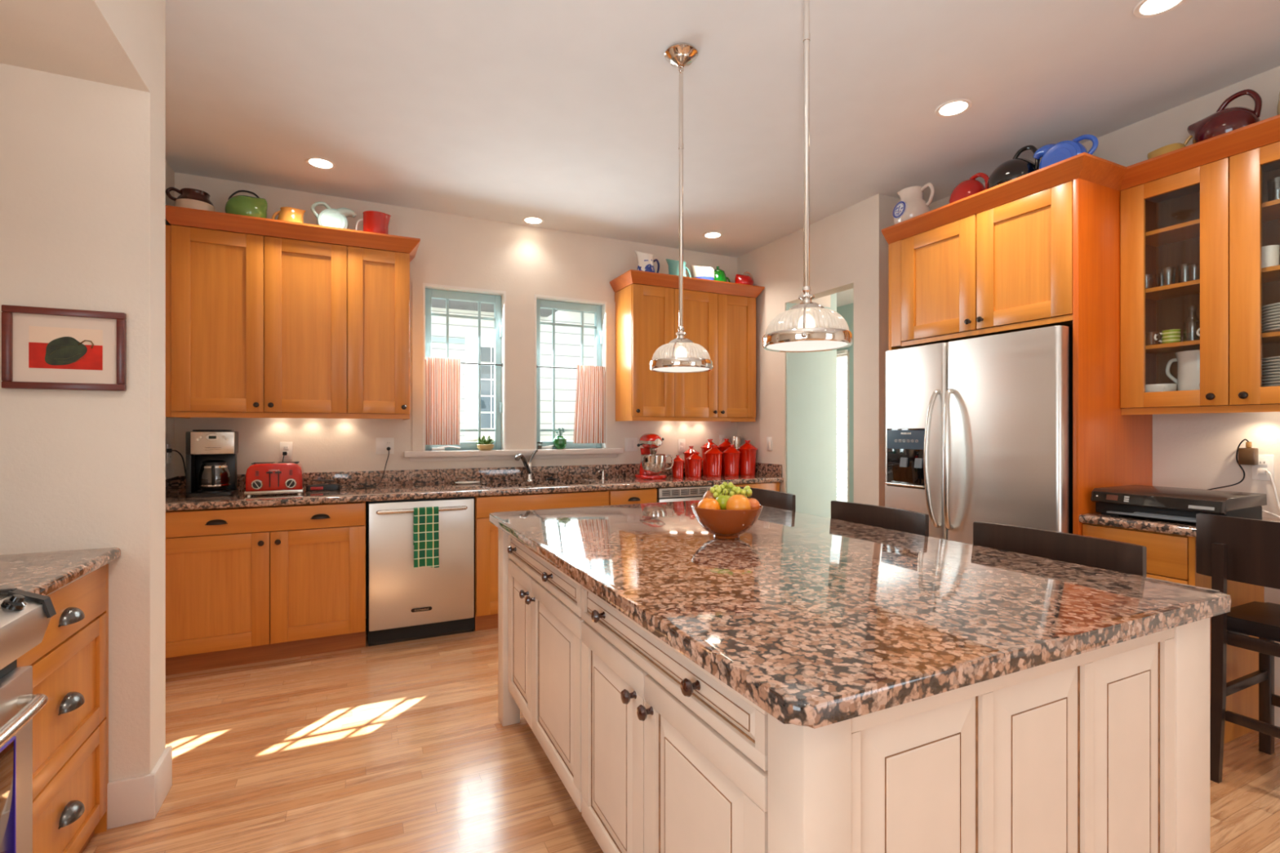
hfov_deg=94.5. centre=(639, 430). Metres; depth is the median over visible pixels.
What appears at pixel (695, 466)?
jar
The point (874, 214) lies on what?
wall pier
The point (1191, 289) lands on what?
shelf
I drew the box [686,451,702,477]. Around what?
canister
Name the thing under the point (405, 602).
dishwasher
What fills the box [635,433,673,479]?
stand mixer
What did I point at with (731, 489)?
grape bunch
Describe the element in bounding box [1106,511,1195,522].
paper tray
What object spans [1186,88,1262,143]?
pitcher
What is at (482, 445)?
succulent pot
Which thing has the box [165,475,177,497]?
backsplash
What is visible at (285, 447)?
socket
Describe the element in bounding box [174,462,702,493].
backsplash
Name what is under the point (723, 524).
fruit bowl
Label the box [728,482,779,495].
base cabinet
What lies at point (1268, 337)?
shelf
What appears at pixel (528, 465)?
faucet
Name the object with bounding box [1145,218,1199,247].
shelf
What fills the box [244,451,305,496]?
toaster
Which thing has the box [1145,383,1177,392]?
bowl
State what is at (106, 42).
ceiling
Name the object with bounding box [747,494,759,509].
apple
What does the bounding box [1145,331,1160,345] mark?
mug
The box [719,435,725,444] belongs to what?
wall outlet
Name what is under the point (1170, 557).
base cabinet
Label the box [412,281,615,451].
trim
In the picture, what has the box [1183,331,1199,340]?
bowl
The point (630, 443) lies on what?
light switch
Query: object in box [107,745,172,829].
baseboard
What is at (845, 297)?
ceiling
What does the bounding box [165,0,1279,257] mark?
ceiling
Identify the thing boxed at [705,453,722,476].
jar
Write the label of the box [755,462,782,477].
backsplash
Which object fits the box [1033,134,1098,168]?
pitcher
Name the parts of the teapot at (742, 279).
handle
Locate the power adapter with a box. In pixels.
[1207,439,1257,489]
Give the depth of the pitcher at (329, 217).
3.77 m
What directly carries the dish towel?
hanging from the dishwasher
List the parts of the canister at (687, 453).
lid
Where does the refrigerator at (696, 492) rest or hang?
on the floor
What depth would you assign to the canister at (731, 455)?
4.98 m
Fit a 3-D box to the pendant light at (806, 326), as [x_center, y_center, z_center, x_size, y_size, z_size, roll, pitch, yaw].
[0.511,-0.914,1.796,0.272,1.334,0.261,0,0,-7]
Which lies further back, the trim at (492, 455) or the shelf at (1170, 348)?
the trim at (492, 455)
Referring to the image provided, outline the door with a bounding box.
[786,302,831,518]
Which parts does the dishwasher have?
toe panel, handle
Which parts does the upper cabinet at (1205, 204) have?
door, crown molding, light rail, knob, knob, door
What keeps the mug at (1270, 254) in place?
on the upper cabinet at (1205, 204)
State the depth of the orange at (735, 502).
2.06 m
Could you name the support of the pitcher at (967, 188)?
on the tall cabinet at (1041, 248)
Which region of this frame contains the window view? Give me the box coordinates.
[431,298,847,502]
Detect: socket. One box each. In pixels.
[283,445,288,449]
[386,440,391,444]
[1257,459,1267,466]
[1257,468,1267,475]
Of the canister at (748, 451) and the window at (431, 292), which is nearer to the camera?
the window at (431, 292)
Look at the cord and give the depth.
4.09 m
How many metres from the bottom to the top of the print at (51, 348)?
0.131 m
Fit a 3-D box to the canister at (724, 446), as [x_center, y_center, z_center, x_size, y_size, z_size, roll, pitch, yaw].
[0.763,0.229,5.218,0.162,0.312,0.162,0,0,-26]
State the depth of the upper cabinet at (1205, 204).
2.57 m
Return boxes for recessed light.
[305,156,336,169]
[522,216,544,224]
[702,231,723,239]
[934,98,972,117]
[1133,0,1186,17]
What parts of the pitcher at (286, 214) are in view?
handle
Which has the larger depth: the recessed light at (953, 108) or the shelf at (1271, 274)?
the recessed light at (953, 108)
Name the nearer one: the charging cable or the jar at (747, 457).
the charging cable
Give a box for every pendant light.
[649,42,713,373]
[762,0,852,352]
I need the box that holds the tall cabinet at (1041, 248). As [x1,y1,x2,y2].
[881,152,1152,535]
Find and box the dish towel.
[413,506,439,568]
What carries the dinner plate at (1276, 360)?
on the dinner plate at (1274, 363)
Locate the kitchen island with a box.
[497,528,1209,852]
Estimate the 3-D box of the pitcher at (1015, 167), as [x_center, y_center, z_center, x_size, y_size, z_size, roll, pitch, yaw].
[1.994,-1.360,3.151,0.225,0.254,0.262,0,0,-26]
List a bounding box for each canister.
[671,454,684,478]
[683,445,699,475]
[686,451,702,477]
[700,439,719,475]
[703,444,723,476]
[718,438,735,474]
[722,444,741,475]
[737,440,757,475]
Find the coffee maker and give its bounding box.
[166,429,238,497]
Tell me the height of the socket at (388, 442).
0.029 m
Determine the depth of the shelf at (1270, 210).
2.48 m
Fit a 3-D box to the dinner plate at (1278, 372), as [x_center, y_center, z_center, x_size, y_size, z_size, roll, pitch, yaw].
[2.678,-0.229,2.394,0.226,0.014,0.226,0,0,-26]
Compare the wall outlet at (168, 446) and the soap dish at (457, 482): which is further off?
the soap dish at (457, 482)
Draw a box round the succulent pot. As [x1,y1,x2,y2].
[475,435,495,450]
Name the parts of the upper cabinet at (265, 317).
door, panel, knob, knob, light rail, crown molding, door, panel, door, panel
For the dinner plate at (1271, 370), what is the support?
on the dinner plate at (1278, 372)
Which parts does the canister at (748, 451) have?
lid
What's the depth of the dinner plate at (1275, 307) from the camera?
2.41 m
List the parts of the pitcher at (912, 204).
handle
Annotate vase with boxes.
[552,427,567,448]
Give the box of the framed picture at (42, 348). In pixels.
[1,304,126,391]
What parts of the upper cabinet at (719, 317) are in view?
door, panel, light rail, crown molding, door, panel, door, panel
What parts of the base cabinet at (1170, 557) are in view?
drawer, drawer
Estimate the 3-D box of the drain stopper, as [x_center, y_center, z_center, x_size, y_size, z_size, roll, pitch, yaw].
[-0.685,0.371,4.574,0.084,0.028,0.084,0,0,-26]
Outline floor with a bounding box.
[82,617,1279,852]
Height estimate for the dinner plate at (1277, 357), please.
0.014 m
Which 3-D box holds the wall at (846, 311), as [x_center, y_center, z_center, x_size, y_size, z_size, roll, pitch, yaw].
[2.271,-0.061,6.967,0.120,2.720,5.400,0,0,-26]
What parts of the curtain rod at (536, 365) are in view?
rod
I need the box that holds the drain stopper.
[546,476,556,480]
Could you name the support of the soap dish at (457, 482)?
on the countertop at (412, 484)
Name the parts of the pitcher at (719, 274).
lid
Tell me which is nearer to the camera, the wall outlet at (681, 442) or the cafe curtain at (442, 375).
the cafe curtain at (442, 375)
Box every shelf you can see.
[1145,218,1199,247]
[1145,279,1199,300]
[1145,339,1199,354]
[1262,199,1279,222]
[1262,265,1279,283]
[1262,331,1279,343]
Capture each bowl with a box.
[640,453,666,475]
[690,502,763,538]
[1145,383,1177,392]
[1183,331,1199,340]
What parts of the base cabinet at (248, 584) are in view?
panel, cup pull, door, knob, drawer, knob, door, panel, cup pull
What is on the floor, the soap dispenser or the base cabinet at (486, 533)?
the base cabinet at (486, 533)
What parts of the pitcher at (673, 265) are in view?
handle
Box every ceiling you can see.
[0,0,150,92]
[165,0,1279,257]
[836,288,853,306]
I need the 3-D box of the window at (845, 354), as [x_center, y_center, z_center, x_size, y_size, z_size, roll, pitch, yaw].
[2.201,0.009,7.089,0.060,1.820,0.920,0,0,-26]
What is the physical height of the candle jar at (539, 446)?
0.058 m
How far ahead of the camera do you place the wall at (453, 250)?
4.33 m
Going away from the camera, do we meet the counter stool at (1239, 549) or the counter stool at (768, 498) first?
the counter stool at (1239, 549)
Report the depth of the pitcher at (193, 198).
3.43 m
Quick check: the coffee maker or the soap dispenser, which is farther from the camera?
the soap dispenser
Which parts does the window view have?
window trim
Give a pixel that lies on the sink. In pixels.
(591, 491)
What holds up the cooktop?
in the range
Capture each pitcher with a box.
[165,186,215,211]
[224,190,267,218]
[271,206,306,223]
[311,201,356,229]
[355,210,391,234]
[635,250,659,273]
[666,258,691,277]
[691,265,714,279]
[714,266,730,282]
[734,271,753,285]
[893,182,934,224]
[948,172,988,203]
[986,145,1039,189]
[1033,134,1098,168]
[1146,135,1191,159]
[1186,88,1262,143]
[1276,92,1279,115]
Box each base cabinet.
[17,563,108,852]
[165,502,365,675]
[474,490,608,631]
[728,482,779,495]
[1082,523,1264,744]
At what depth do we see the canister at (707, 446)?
5.11 m
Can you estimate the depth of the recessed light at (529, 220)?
4.45 m
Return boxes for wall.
[0,0,165,782]
[165,160,174,478]
[174,172,737,617]
[737,204,853,493]
[830,66,1279,727]
[836,302,853,502]
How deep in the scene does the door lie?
4.90 m
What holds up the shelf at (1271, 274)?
attached to the upper cabinet at (1205, 204)
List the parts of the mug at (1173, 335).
handle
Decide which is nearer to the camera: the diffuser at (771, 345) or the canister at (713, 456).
the diffuser at (771, 345)
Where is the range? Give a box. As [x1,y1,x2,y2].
[0,587,56,852]
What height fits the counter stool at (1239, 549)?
0.976 m
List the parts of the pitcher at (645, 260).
handle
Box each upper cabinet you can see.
[165,204,420,419]
[609,269,764,422]
[1120,114,1279,414]
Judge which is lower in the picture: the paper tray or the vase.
the paper tray
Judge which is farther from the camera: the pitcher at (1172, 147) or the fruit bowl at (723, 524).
the pitcher at (1172, 147)
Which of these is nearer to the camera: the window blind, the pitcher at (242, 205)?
the pitcher at (242, 205)
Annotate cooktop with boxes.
[0,593,9,599]
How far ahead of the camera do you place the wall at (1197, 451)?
2.81 m
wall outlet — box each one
[166,444,171,463]
[280,441,292,459]
[375,437,394,453]
[678,439,684,452]
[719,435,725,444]
[1252,454,1274,480]
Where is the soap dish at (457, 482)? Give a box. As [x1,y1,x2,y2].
[454,481,479,484]
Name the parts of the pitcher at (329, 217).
handle, spout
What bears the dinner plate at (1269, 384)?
on the dinner plate
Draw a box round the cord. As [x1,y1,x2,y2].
[352,446,390,488]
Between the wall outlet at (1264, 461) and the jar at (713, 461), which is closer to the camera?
the wall outlet at (1264, 461)
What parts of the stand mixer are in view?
bowl handle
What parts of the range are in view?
window trim, edge trim, control knob, oven door, handle, control panel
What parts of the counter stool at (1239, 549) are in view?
leg, backrest, seat, leg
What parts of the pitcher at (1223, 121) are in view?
handle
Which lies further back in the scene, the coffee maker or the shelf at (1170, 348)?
the coffee maker
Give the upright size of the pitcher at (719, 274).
0.209 m
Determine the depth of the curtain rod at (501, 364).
4.43 m
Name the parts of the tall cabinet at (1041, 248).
panel, panel, door, knob, knob, crown molding, panel, door, panel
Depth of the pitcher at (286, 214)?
3.66 m
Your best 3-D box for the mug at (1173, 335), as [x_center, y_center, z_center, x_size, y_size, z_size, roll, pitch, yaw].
[2.448,-0.430,2.738,0.066,0.062,0.086,0,0,-20]
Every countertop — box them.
[0,547,120,595]
[165,462,783,511]
[488,499,1231,728]
[1079,512,1279,537]
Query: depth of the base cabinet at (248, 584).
3.29 m
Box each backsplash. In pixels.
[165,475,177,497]
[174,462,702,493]
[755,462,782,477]
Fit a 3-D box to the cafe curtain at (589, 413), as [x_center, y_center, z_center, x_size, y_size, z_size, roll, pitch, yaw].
[-0.405,-0.209,4.782,0.276,0.628,0.038,0,0,-26]
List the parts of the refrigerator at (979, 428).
control panel, freezer door, handle, handle, door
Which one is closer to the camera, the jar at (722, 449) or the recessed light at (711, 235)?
the recessed light at (711, 235)
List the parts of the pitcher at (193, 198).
handle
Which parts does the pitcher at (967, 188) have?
handle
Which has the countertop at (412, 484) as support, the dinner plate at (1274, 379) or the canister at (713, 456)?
the canister at (713, 456)
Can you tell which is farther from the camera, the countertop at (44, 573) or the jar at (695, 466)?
the jar at (695, 466)
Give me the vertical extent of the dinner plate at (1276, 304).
0.014 m
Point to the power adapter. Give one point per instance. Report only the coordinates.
(1248, 455)
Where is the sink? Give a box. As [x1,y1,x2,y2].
[478,490,599,497]
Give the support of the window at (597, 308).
in the wall at (453, 250)
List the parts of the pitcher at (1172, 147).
handle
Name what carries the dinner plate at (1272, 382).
on the dinner plate at (1269, 384)
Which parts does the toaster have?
power cord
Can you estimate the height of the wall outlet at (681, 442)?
0.114 m
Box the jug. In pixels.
[1165,350,1199,391]
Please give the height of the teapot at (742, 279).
0.162 m
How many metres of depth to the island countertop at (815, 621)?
1.35 m
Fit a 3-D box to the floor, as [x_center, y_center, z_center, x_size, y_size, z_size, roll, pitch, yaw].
[0.926,1.339,3.272,7.900,0.080,10.900,0,0,-26]
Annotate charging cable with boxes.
[1258,468,1279,521]
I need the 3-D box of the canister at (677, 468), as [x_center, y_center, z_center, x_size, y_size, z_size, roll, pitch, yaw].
[0.307,0.292,4.805,0.112,0.185,0.112,0,0,-26]
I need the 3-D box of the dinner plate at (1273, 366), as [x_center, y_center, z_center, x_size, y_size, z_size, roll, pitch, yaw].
[2.678,-0.254,2.394,0.226,0.014,0.226,0,0,-26]
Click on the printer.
(1172, 504)
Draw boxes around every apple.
[702,490,715,499]
[715,490,730,510]
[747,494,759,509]
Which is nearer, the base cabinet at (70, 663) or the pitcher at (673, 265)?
the base cabinet at (70, 663)
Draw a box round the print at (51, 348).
[28,325,102,370]
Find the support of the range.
on the floor
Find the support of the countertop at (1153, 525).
on the base cabinet at (1170, 557)
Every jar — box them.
[537,441,542,448]
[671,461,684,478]
[684,453,698,475]
[687,459,702,477]
[701,448,718,475]
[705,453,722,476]
[718,447,728,474]
[723,453,740,475]
[738,449,756,475]
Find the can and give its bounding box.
[731,436,741,473]
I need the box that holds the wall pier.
[853,193,900,506]
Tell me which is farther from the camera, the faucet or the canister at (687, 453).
the canister at (687, 453)
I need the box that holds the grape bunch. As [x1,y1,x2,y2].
[709,481,751,497]
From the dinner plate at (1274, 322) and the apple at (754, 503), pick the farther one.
the dinner plate at (1274, 322)
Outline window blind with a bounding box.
[836,349,848,501]
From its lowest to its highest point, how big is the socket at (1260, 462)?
0.029 m
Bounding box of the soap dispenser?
[598,469,605,478]
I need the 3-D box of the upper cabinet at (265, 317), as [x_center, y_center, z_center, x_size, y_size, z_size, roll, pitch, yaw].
[-2.140,-0.660,3.735,1.378,1.172,0.413,0,0,-26]
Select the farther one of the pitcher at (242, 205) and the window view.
the window view
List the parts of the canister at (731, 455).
lid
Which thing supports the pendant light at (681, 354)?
hanging from the ceiling at (564, 113)
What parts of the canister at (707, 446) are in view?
lid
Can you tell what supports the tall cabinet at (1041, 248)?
on the floor
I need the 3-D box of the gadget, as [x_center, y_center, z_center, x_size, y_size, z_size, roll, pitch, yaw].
[-1.991,0.347,3.770,0.242,0.069,0.101,0,0,-29]
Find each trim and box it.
[404,448,623,462]
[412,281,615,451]
[422,283,607,451]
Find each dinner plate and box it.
[1262,302,1279,309]
[1262,305,1279,312]
[1262,308,1279,315]
[1262,311,1279,318]
[1262,315,1279,321]
[1262,318,1279,324]
[1262,321,1279,327]
[1262,324,1279,330]
[1262,327,1279,333]
[1262,355,1279,360]
[1262,359,1279,364]
[1262,362,1279,366]
[1262,365,1279,369]
[1262,368,1279,373]
[1262,371,1279,376]
[1262,374,1279,378]
[1262,377,1279,382]
[1262,381,1279,385]
[1262,384,1279,386]
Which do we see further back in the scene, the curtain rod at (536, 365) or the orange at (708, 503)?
the curtain rod at (536, 365)
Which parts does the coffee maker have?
power cord, water tank, panel, carafe handle, carafe lid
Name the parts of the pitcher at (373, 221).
handle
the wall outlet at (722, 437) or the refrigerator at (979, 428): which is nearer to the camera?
the refrigerator at (979, 428)
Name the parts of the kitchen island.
post, knob, door, raised panel, knob, knob, raised panel, drawer, knob, raised panel, door, knob, raised panel, door, knob, knob, raised panel, drawer, knob, raised panel, door, post, raised panel, panel, raised panel, raised panel, post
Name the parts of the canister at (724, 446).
lid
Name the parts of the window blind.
head rail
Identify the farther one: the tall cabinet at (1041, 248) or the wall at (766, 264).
the wall at (766, 264)
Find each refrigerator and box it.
[656,484,719,502]
[884,325,1072,544]
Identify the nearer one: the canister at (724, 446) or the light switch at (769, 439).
the light switch at (769, 439)
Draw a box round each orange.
[697,497,720,509]
[725,493,751,510]
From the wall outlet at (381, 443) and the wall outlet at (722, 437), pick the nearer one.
the wall outlet at (381, 443)
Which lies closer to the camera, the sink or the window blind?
the sink
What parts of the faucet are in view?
spout, handle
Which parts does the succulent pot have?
pot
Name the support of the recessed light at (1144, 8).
in the ceiling at (564, 113)
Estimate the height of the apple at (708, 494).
0.076 m
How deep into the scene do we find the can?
5.27 m
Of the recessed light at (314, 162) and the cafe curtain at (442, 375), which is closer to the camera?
the recessed light at (314, 162)
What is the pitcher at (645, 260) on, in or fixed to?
on the upper cabinet at (719, 317)
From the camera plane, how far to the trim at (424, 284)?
4.48 m
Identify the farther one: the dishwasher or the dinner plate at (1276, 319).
the dishwasher
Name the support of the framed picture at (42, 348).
attached to the wall at (82, 162)
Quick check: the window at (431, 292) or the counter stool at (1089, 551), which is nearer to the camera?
the counter stool at (1089, 551)
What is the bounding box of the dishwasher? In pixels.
[366,496,474,646]
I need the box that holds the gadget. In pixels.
[306,479,348,491]
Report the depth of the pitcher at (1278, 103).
2.43 m
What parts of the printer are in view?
panel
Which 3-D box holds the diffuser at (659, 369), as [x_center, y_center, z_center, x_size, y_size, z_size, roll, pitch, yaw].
[0.172,-0.254,2.480,0.238,0.014,0.238,0,0,-26]
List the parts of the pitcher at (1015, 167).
handle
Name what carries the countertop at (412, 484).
on the base cabinet at (248, 584)
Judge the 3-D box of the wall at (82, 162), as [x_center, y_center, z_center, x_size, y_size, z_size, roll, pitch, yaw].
[-2.109,-0.141,1.859,0.946,2.880,0.177,0,0,-26]
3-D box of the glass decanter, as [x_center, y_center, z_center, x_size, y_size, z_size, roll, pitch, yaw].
[2.506,-0.483,2.683,0.064,0.168,0.064,0,0,-26]
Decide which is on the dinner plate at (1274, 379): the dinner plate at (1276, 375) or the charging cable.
the dinner plate at (1276, 375)
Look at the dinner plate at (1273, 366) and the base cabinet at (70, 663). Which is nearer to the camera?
the base cabinet at (70, 663)
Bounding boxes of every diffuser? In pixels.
[653,366,709,372]
[766,340,848,351]
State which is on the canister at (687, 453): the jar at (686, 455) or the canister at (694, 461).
the jar at (686, 455)
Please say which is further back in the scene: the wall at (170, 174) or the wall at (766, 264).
the wall at (766, 264)
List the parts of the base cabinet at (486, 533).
door, panel, drawer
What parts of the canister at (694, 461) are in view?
lid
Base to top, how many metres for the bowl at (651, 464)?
0.161 m
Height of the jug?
0.200 m
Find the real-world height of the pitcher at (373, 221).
0.187 m
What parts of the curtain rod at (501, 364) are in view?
rod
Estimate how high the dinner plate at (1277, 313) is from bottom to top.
0.014 m
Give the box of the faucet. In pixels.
[515,449,537,481]
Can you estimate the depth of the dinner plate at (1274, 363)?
2.41 m
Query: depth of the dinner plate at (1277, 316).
2.41 m
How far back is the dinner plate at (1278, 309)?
2.41 m
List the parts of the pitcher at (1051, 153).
spout, handle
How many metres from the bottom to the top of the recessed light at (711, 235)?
0.006 m
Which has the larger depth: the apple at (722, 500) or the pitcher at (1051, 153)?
the pitcher at (1051, 153)
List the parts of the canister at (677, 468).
lid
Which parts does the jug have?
handle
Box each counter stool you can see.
[736,486,795,511]
[831,500,928,536]
[973,521,1146,577]
[1195,513,1279,783]
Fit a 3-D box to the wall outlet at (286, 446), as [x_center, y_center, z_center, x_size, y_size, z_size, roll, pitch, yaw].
[-2.319,0.134,3.874,0.070,0.114,0.010,0,0,-26]
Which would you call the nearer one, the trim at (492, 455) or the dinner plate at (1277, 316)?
the dinner plate at (1277, 316)
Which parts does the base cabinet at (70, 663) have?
drawer, panel, panel, drawer, drawer, cup pull, cup pull, cup pull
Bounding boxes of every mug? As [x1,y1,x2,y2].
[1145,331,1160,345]
[1153,328,1181,343]
[1262,244,1279,267]
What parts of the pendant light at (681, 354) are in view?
rod, lamp shade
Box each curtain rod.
[460,362,502,367]
[536,364,577,368]
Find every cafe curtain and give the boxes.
[425,357,460,444]
[573,364,604,443]
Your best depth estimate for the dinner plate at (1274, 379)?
2.41 m
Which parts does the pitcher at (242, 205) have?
handle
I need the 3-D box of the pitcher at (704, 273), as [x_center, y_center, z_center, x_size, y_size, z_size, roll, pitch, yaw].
[0.539,-1.304,5.016,0.186,0.161,0.186,0,0,19]
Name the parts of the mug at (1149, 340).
handle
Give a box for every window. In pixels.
[425,285,503,450]
[536,297,604,448]
[836,351,848,502]
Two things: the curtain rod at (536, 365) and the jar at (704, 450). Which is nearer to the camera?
the curtain rod at (536, 365)
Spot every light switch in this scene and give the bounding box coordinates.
[624,437,637,451]
[766,436,772,450]
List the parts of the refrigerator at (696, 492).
door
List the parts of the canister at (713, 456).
lid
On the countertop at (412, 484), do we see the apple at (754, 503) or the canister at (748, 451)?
the canister at (748, 451)
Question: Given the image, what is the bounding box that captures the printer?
[1090,484,1266,523]
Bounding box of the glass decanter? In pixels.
[1182,305,1199,341]
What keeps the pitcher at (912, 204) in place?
on the tall cabinet at (1041, 248)
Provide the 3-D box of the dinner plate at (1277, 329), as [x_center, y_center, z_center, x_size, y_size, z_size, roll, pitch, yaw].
[2.678,-0.406,2.394,0.226,0.014,0.226,0,0,-26]
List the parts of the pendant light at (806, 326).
rod, lamp shade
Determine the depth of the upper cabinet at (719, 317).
4.80 m
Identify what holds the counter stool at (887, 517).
on the floor
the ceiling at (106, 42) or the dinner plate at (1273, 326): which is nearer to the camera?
the ceiling at (106, 42)
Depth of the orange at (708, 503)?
2.08 m
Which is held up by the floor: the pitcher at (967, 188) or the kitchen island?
the kitchen island

